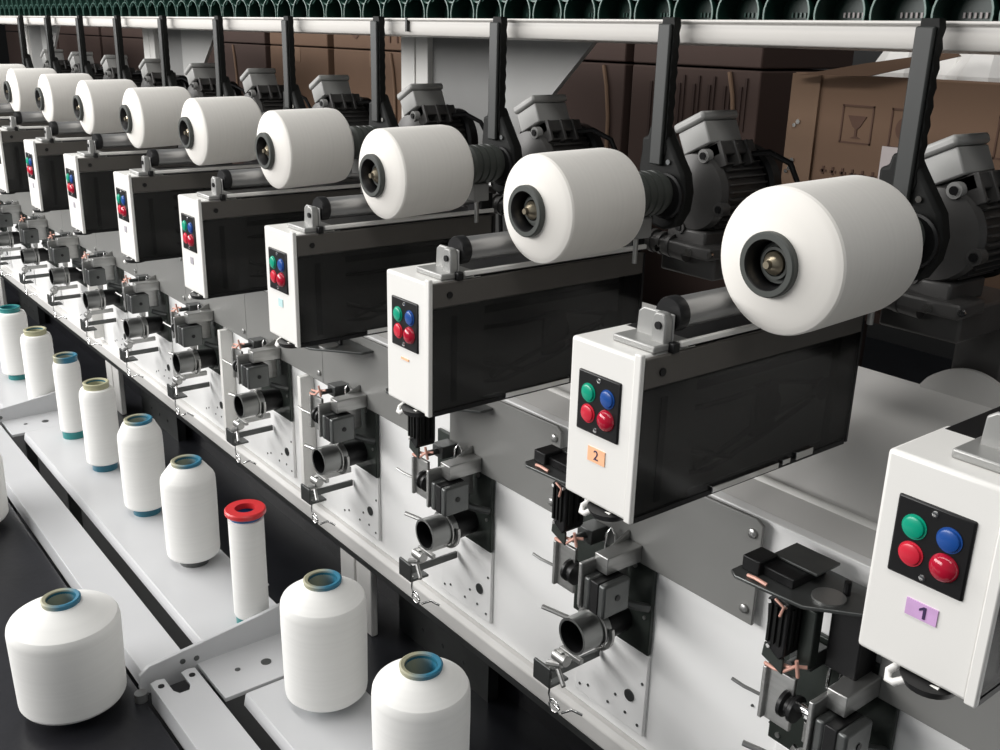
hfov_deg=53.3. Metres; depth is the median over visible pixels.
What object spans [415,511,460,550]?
steel cup
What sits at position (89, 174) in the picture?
head
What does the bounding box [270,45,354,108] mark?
cardboard box
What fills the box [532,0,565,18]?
tube
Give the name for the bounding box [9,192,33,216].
cover plate
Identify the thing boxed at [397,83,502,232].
motor
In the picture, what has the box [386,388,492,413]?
mounting plate
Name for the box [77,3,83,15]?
tube
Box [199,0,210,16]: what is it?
tube
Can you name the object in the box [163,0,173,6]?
tube
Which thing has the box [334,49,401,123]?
cardboard box
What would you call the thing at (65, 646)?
cone
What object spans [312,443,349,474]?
steel cup
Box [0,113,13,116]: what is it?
head
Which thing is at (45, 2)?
tube
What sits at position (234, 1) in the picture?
tube
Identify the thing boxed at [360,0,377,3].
tube
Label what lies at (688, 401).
head
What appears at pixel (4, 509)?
cone
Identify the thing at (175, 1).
tube
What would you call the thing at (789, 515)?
shelf
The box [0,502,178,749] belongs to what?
tray
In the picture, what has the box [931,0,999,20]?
tube
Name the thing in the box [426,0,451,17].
tube
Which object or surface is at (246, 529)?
yarn bobbin
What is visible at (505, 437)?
cover plate
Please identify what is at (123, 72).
support arm
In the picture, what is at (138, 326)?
steel cup
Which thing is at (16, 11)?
tube
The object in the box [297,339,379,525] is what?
unit
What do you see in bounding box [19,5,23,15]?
tube
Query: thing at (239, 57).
cardboard box
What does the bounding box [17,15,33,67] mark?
support arm
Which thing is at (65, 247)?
unit
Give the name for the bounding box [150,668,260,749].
beam
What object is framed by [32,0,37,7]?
tube
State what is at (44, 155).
head
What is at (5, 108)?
head
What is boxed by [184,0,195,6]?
tube
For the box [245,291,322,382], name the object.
cover plate
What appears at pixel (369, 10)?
tube
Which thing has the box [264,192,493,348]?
head
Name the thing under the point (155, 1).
tube
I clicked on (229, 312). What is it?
cover plate
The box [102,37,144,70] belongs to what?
cardboard box
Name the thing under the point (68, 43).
cardboard box
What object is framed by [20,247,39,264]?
steel cup
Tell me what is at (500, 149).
support arm
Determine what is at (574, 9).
tube
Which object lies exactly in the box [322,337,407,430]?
cover plate
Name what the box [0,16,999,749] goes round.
frame
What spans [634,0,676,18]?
tube
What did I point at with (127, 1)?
tube
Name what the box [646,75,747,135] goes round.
print
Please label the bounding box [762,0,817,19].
tube
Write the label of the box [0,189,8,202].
cover plate
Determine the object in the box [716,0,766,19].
tube
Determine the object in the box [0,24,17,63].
wall
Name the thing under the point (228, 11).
tube
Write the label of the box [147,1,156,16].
tube
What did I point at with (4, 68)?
package
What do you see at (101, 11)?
tube
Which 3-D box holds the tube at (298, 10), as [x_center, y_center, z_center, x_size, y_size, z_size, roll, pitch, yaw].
[-0.551,-1.073,2.968,0.100,0.094,0.094,-13,24,-36]
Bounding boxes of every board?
[0,359,39,473]
[244,679,372,749]
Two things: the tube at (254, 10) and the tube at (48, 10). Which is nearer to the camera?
the tube at (254, 10)
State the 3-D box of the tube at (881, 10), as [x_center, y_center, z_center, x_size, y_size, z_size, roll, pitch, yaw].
[0.640,-0.555,1.536,0.100,0.094,0.094,-13,24,-36]
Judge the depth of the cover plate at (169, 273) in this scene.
3.63 m
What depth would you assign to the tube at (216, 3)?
3.42 m
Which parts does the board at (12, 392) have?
leg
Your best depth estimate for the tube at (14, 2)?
5.40 m
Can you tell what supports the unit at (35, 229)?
attached to the frame
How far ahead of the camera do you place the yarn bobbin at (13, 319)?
3.69 m
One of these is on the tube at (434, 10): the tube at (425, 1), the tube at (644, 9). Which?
the tube at (425, 1)
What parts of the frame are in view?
leg, access plate, access plate, grey upright panel, access plate, access plate, post, leg, leg, access plate, access plate, grey upright panel, access plate, post, access plate, panel, rail trim, post, rail, leg, access plate, leg, access plate, grey upright panel, rail, access plate, access plate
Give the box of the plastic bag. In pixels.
[874,51,999,81]
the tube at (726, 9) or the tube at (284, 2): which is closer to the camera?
the tube at (726, 9)
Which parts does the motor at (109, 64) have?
lid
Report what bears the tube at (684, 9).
on the frame
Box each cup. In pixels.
[0,231,13,247]
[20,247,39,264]
[49,266,69,285]
[83,289,105,309]
[123,316,148,338]
[172,349,200,373]
[234,390,265,417]
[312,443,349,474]
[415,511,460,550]
[559,605,614,655]
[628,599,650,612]
[790,744,802,749]
[801,723,805,741]
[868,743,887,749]
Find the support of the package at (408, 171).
on the support arm at (500, 149)
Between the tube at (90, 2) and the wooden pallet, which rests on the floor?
the wooden pallet
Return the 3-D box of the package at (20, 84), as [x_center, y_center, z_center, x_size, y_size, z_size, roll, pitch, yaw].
[-2.030,-1.237,4.333,0.222,0.190,0.188,-13,24,-36]
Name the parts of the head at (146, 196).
button panel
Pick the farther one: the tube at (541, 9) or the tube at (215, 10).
the tube at (215, 10)
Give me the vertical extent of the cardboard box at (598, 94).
0.532 m
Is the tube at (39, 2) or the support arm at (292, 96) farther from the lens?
the tube at (39, 2)
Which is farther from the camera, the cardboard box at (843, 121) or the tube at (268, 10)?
the tube at (268, 10)
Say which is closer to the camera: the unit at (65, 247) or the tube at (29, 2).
the unit at (65, 247)
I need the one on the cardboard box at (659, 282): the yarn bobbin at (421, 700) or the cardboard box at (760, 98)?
the cardboard box at (760, 98)
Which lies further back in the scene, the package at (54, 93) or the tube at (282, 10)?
the package at (54, 93)
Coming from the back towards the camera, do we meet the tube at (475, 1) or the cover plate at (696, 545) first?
the tube at (475, 1)
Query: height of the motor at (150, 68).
0.722 m
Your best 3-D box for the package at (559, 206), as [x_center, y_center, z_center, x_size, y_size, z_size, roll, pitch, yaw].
[0.126,-0.297,1.741,0.222,0.189,0.188,-13,24,-36]
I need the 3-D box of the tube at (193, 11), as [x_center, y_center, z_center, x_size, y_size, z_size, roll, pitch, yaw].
[-1.053,-1.292,3.571,0.100,0.094,0.094,-13,24,-36]
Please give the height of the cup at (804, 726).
0.040 m
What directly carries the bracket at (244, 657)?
on the tray
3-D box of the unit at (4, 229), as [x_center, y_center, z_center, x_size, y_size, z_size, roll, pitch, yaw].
[-2.911,-0.860,5.661,0.147,0.403,0.222,-13,24,-36]
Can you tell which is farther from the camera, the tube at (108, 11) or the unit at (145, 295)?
the tube at (108, 11)
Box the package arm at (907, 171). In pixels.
[866,18,949,324]
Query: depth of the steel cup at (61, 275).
4.49 m
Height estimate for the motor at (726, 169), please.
0.722 m
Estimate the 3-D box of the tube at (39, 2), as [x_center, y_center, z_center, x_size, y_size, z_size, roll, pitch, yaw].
[-2.267,-1.892,5.018,0.100,0.094,0.094,-13,24,-36]
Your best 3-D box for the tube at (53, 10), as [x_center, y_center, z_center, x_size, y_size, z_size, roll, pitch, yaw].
[-2.118,-1.756,4.852,0.100,0.094,0.094,-13,24,-36]
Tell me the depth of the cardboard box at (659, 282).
3.30 m
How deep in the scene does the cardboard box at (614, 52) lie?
3.30 m
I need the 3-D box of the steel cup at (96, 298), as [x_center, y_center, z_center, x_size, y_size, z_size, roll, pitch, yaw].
[-1.684,-0.311,4.136,0.070,0.090,0.098,-13,24,-36]
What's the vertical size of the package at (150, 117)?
0.190 m
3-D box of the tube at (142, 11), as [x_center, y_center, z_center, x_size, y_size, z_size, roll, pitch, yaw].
[-1.366,-1.429,3.948,0.100,0.094,0.094,-13,24,-36]
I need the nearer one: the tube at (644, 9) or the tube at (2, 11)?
the tube at (644, 9)
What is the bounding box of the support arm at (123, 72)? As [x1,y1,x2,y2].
[112,15,131,79]
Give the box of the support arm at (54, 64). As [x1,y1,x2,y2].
[44,15,61,73]
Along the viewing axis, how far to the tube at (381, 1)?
2.59 m
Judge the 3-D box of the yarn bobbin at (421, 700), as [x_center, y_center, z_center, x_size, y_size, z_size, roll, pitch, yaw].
[-0.135,0.612,1.708,0.168,0.278,0.168,-13,24,-36]
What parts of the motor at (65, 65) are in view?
lid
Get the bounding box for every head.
[0,103,48,127]
[0,111,124,194]
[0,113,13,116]
[24,121,177,213]
[63,133,231,235]
[113,148,272,263]
[178,168,371,299]
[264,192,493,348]
[387,231,646,417]
[566,287,865,523]
[859,406,999,707]
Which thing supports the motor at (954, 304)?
attached to the frame
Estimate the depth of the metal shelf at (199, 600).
2.59 m
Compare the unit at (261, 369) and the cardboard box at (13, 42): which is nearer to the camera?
the unit at (261, 369)
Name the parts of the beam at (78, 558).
leg, leg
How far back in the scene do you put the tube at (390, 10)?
2.60 m
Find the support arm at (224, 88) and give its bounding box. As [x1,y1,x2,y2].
[212,16,234,96]
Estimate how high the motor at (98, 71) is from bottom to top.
0.722 m
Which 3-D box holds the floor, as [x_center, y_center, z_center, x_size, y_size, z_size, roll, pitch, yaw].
[-4.412,-0.232,5.706,11.000,0.050,21.000,-13,24,-36]
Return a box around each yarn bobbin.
[0,304,27,379]
[20,326,54,398]
[52,352,83,439]
[79,378,118,471]
[117,413,165,516]
[160,454,219,567]
[224,499,268,622]
[280,569,367,712]
[371,651,470,749]
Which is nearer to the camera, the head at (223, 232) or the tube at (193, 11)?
the head at (223, 232)
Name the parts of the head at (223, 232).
button panel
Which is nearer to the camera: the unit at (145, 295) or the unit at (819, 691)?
the unit at (819, 691)
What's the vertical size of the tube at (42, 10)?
0.094 m
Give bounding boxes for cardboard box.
[5,24,17,30]
[6,32,76,64]
[58,34,113,66]
[59,26,101,35]
[101,27,142,37]
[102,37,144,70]
[207,42,294,95]
[223,31,269,43]
[270,32,333,46]
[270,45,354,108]
[334,34,400,50]
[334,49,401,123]
[557,60,655,156]
[584,43,634,61]
[628,65,823,230]
[634,44,853,68]
[641,249,725,305]
[781,53,999,310]
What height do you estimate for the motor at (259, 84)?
0.722 m
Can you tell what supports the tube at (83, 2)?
on the tube at (86, 11)
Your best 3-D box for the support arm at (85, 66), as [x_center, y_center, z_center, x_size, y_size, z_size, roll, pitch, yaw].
[-1.877,-1.363,4.420,0.122,0.440,0.121,-13,24,-36]
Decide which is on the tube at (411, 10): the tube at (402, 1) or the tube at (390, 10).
the tube at (402, 1)
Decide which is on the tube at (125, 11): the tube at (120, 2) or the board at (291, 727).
the tube at (120, 2)
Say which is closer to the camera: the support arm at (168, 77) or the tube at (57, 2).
the support arm at (168, 77)
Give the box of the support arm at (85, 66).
[75,15,94,79]
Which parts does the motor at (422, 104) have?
lid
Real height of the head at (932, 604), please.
0.335 m
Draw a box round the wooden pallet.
[858,310,954,366]
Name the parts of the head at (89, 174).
button panel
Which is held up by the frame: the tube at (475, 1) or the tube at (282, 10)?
the tube at (282, 10)
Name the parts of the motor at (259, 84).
lid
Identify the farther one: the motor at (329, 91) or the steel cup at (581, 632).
the motor at (329, 91)
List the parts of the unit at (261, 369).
guide plate, swing lever, backing plate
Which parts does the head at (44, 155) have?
button panel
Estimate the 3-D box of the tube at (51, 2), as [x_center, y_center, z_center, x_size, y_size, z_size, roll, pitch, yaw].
[-2.142,-1.837,4.867,0.100,0.094,0.094,-13,24,-36]
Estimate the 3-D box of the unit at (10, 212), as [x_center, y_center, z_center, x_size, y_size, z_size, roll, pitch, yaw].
[-2.603,-0.726,5.290,0.147,0.403,0.222,-13,24,-36]
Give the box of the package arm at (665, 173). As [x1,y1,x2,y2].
[632,17,693,263]
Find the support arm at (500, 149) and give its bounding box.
[467,17,522,222]
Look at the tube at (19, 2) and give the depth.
5.33 m
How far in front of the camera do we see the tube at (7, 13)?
5.53 m
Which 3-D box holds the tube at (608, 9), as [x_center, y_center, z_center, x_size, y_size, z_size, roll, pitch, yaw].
[0.264,-0.719,1.988,0.100,0.094,0.094,-13,24,-36]
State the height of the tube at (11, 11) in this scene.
0.094 m
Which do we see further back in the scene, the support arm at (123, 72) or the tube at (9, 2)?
the tube at (9, 2)
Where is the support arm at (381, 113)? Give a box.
[350,16,398,192]
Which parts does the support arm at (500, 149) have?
piston rod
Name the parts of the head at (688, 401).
button panel, plate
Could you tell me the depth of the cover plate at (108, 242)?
4.07 m
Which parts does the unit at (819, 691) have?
guide plate, backing plate, stepper motor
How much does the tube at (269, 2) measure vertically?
0.094 m
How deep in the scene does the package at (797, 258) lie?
1.30 m
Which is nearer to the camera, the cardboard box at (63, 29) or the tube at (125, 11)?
the tube at (125, 11)
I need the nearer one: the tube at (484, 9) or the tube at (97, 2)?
the tube at (484, 9)
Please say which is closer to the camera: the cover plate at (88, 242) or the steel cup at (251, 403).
the steel cup at (251, 403)
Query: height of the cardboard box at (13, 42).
0.532 m
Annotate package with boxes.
[0,64,25,102]
[3,68,56,111]
[35,73,92,121]
[73,79,136,133]
[119,86,191,147]
[178,96,261,165]
[255,108,353,188]
[359,125,473,218]
[503,148,644,263]
[721,175,922,335]
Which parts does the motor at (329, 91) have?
lid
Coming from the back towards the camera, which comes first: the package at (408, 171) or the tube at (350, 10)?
the tube at (350, 10)
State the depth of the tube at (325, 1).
2.81 m
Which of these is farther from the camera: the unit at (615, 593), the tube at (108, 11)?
the tube at (108, 11)
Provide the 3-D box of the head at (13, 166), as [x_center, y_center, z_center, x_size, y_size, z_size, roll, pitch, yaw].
[-1.814,-0.933,4.146,0.542,0.335,0.150,-13,24,-36]
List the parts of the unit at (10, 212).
swing lever, backing plate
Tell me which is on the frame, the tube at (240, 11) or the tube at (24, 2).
the tube at (240, 11)
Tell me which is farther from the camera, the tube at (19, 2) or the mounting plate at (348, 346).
the tube at (19, 2)
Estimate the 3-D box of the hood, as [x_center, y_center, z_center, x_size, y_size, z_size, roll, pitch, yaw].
[-1.383,-0.760,4.221,0.288,0.180,8.650,-13,24,-36]
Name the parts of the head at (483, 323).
button panel, plate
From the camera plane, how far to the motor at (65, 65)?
5.25 m
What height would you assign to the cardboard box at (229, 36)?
0.466 m
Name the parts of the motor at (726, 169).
lid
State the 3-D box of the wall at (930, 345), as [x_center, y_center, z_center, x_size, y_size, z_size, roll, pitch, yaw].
[0.006,-3.181,8.313,0.100,4.050,21.000,-13,24,-36]
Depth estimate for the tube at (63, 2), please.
4.72 m
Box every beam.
[0,425,179,694]
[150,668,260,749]
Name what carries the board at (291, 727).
on the floor
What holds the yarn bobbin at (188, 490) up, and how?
on the metal shelf at (199, 600)
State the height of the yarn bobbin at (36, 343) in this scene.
0.278 m
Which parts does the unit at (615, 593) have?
swing lever, guide plate, backing plate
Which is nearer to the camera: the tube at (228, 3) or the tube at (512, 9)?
the tube at (512, 9)
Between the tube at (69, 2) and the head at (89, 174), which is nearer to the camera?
the head at (89, 174)
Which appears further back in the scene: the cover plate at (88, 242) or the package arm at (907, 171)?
the cover plate at (88, 242)
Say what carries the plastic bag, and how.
in the cardboard box at (843, 121)
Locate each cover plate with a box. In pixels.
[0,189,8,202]
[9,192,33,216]
[33,206,62,233]
[61,209,96,252]
[95,231,137,275]
[137,257,186,304]
[186,287,246,339]
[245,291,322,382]
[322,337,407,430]
[450,401,562,512]
[596,496,764,624]
[878,657,999,749]
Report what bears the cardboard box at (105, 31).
on the cardboard box at (133, 46)
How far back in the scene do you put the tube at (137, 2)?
3.97 m
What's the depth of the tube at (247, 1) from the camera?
3.19 m
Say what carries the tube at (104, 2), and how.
on the tube at (108, 11)
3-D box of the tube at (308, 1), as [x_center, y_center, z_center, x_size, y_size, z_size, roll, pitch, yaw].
[-0.512,-1.127,2.908,0.100,0.094,0.094,-13,24,-36]
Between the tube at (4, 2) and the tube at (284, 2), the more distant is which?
the tube at (4, 2)
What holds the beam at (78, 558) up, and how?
on the floor
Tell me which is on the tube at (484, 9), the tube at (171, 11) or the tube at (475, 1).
the tube at (475, 1)
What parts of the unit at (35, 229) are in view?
swing lever, backing plate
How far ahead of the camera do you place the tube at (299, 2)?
2.96 m
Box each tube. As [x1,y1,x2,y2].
[0,5,4,15]
[2,0,7,8]
[5,5,9,15]
[7,0,12,8]
[9,5,14,15]
[11,0,16,8]
[14,5,18,15]
[16,0,21,8]
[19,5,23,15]
[21,0,27,8]
[24,5,29,15]
[26,0,32,8]
[29,4,34,15]
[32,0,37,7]
[34,4,39,15]
[37,0,43,7]
[40,4,45,15]
[43,0,48,8]
[46,4,51,15]
[48,0,54,7]
[51,4,57,15]
[54,0,61,7]
[57,4,63,15]
[60,0,67,7]
[64,3,69,15]
[67,0,74,7]
[70,3,76,15]
[73,0,80,7]
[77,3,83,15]
[80,0,87,7]
[83,3,90,15]
[87,0,95,7]
[90,3,97,15]
[94,0,102,7]
[98,3,105,15]
[102,0,110,7]
[105,2,112,15]
[110,0,118,6]
[113,2,121,15]
[118,0,126,6]
[121,2,129,16]
[126,0,135,6]
[130,2,138,16]
[135,0,144,6]
[138,1,147,16]
[144,0,153,6]
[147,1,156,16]
[153,0,163,6]
[157,1,166,16]
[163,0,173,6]
[167,1,176,16]
[173,0,184,6]
[177,0,187,16]
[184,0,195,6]
[188,0,198,16]
[195,0,206,5]
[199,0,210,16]
[206,0,219,5]
[210,0,222,16]
[219,0,231,5]
[223,0,235,16]
[231,0,244,5]
[235,0,248,16]
[245,0,258,5]
[249,0,262,16]
[259,0,273,5]
[262,0,277,16]
[274,0,288,5]
[277,0,292,16]
[290,0,304,4]
[292,0,308,16]
[306,0,321,4]
[309,0,325,17]
[323,0,338,4]
[326,0,343,17]
[341,0,357,4]
[344,0,363,17]
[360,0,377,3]
[363,0,383,17]
[380,0,399,3]
[383,0,404,17]
[401,0,421,3]
[404,0,427,17]
[423,0,445,3]
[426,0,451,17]
[447,0,470,2]
[450,0,477,17]
[473,0,497,2]
[476,0,504,17]
[500,0,526,2]
[503,0,534,18]
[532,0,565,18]
[564,0,600,18]
[598,0,636,18]
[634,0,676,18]
[673,0,719,19]
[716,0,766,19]
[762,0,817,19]
[813,0,873,20]
[869,0,934,20]
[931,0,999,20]
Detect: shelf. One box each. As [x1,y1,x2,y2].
[24,425,275,705]
[377,332,875,558]
[525,459,565,484]
[731,565,866,616]
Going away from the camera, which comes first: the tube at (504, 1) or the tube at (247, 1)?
the tube at (504, 1)
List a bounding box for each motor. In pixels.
[40,49,71,73]
[68,52,103,79]
[100,55,142,86]
[139,58,188,89]
[184,63,249,162]
[240,68,311,162]
[309,75,370,181]
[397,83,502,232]
[492,94,617,215]
[645,110,799,280]
[879,132,999,382]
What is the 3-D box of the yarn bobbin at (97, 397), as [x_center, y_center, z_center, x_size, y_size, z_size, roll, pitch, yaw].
[-1.196,0.150,2.984,0.101,0.278,0.101,-13,24,-36]
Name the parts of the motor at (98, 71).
lid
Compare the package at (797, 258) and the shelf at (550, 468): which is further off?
the shelf at (550, 468)
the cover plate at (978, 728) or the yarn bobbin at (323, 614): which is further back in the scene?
the yarn bobbin at (323, 614)
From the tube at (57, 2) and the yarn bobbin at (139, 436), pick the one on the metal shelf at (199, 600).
the yarn bobbin at (139, 436)
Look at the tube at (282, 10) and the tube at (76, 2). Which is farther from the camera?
the tube at (76, 2)
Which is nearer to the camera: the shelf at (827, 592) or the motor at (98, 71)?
the shelf at (827, 592)
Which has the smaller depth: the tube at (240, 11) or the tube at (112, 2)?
the tube at (240, 11)
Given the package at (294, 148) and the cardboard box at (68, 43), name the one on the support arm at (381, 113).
the package at (294, 148)
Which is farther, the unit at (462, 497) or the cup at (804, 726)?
the unit at (462, 497)
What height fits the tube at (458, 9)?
0.094 m
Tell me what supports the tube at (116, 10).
on the frame
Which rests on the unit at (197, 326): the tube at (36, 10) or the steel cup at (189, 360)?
the steel cup at (189, 360)
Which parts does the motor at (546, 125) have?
lid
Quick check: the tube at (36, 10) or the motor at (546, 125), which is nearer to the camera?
the motor at (546, 125)
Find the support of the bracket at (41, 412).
on the tray
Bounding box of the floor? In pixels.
[4,287,952,749]
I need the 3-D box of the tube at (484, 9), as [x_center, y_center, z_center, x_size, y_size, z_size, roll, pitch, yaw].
[0.013,-0.828,2.290,0.100,0.094,0.094,-13,24,-36]
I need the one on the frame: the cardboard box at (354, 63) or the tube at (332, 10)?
the tube at (332, 10)
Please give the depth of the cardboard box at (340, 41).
4.50 m
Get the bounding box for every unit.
[0,200,6,231]
[0,201,30,276]
[15,215,57,295]
[43,231,87,318]
[76,251,126,345]
[115,274,171,377]
[163,302,222,416]
[222,336,292,464]
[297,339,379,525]
[386,388,494,605]
[525,444,656,715]
[731,543,899,749]
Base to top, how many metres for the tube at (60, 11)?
0.094 m
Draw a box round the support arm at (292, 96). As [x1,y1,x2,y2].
[262,16,305,114]
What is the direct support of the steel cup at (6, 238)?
on the unit at (10, 212)
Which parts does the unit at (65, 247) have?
swing lever, backing plate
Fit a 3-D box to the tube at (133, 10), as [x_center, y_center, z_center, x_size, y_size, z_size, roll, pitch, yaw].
[-1.429,-1.456,4.023,0.100,0.094,0.094,-13,24,-36]
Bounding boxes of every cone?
[0,454,8,521]
[5,588,126,725]
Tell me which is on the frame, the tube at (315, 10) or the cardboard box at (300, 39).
the tube at (315, 10)
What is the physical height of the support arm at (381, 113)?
0.440 m
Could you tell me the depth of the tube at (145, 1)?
3.89 m
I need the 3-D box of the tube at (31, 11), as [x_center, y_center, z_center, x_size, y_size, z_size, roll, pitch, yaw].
[-2.369,-1.865,5.153,0.100,0.094,0.094,-13,24,-36]
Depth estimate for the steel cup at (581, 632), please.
1.90 m
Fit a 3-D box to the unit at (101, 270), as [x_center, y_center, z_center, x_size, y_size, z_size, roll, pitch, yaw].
[-1.679,-0.324,4.179,0.147,0.403,0.222,-13,24,-36]
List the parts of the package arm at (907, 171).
piston rod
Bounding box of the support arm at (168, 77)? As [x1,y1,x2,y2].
[157,16,177,86]
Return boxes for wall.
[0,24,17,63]
[821,50,954,358]
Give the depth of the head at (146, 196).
2.89 m
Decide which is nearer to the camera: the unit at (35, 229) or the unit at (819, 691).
the unit at (819, 691)
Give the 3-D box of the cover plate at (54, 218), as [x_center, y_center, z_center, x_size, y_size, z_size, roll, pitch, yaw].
[-2.189,-0.807,4.807,0.014,0.196,0.499,-13,24,-36]
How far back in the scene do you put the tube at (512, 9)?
2.23 m
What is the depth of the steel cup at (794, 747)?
1.58 m
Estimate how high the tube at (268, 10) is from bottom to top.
0.094 m
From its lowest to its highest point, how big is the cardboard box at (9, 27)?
0.466 m
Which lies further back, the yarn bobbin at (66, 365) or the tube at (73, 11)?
the tube at (73, 11)
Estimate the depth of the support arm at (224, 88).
3.30 m
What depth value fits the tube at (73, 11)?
4.62 m
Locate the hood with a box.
[556,302,992,522]
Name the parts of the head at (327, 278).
button panel, plate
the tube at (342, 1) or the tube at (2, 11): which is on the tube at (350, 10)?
the tube at (342, 1)
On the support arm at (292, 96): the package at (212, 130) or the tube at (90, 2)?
the package at (212, 130)
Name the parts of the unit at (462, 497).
guide plate, swing lever, backing plate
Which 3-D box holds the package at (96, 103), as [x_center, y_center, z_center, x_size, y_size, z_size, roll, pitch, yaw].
[-1.414,-0.968,3.593,0.222,0.189,0.188,-13,24,-36]
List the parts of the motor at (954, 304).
lid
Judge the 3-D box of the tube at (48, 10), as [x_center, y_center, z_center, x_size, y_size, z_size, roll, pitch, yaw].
[-2.181,-1.784,4.927,0.100,0.094,0.094,-13,24,-36]
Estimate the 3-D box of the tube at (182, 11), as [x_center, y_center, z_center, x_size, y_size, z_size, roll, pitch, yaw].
[-1.115,-1.319,3.646,0.100,0.094,0.094,-13,24,-36]
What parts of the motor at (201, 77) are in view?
lid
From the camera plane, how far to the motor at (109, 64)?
4.50 m
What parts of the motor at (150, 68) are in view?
lid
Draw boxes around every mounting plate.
[304,339,372,354]
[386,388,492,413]
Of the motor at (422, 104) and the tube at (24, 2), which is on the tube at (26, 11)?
the tube at (24, 2)
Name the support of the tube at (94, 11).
on the frame
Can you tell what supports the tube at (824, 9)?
on the frame
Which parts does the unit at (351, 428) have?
guide plate, swing lever, backing plate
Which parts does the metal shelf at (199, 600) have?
leg, leg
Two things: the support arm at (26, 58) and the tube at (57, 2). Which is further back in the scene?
the support arm at (26, 58)
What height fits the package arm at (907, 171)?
0.440 m
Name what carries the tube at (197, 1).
on the tube at (204, 11)
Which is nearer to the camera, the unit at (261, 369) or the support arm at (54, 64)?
the unit at (261, 369)
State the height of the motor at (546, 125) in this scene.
0.722 m
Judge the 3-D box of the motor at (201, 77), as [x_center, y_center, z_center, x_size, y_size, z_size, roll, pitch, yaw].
[-1.096,-0.856,3.943,0.284,0.722,0.315,-13,24,-36]
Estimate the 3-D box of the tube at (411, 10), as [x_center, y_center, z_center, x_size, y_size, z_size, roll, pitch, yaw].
[-0.175,-0.910,2.516,0.100,0.094,0.094,-13,24,-36]
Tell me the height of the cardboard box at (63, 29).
0.466 m
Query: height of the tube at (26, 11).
0.094 m
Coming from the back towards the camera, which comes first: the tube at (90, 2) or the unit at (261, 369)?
the tube at (90, 2)
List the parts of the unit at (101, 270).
swing lever, backing plate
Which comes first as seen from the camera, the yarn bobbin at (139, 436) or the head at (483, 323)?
the head at (483, 323)
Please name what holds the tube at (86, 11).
on the frame
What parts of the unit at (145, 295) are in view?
guide plate, swing lever, backing plate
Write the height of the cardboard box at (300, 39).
0.466 m
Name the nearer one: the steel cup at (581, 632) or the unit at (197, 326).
the steel cup at (581, 632)
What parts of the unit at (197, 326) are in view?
guide plate, swing lever, backing plate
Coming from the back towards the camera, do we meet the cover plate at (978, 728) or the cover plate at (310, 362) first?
the cover plate at (310, 362)
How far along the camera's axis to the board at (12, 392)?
3.67 m
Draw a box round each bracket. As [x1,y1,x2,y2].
[0,384,82,436]
[134,603,283,703]
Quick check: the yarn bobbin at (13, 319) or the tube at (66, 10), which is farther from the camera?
the tube at (66, 10)
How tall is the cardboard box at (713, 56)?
0.466 m
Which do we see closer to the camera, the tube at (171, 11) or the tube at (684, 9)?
the tube at (684, 9)

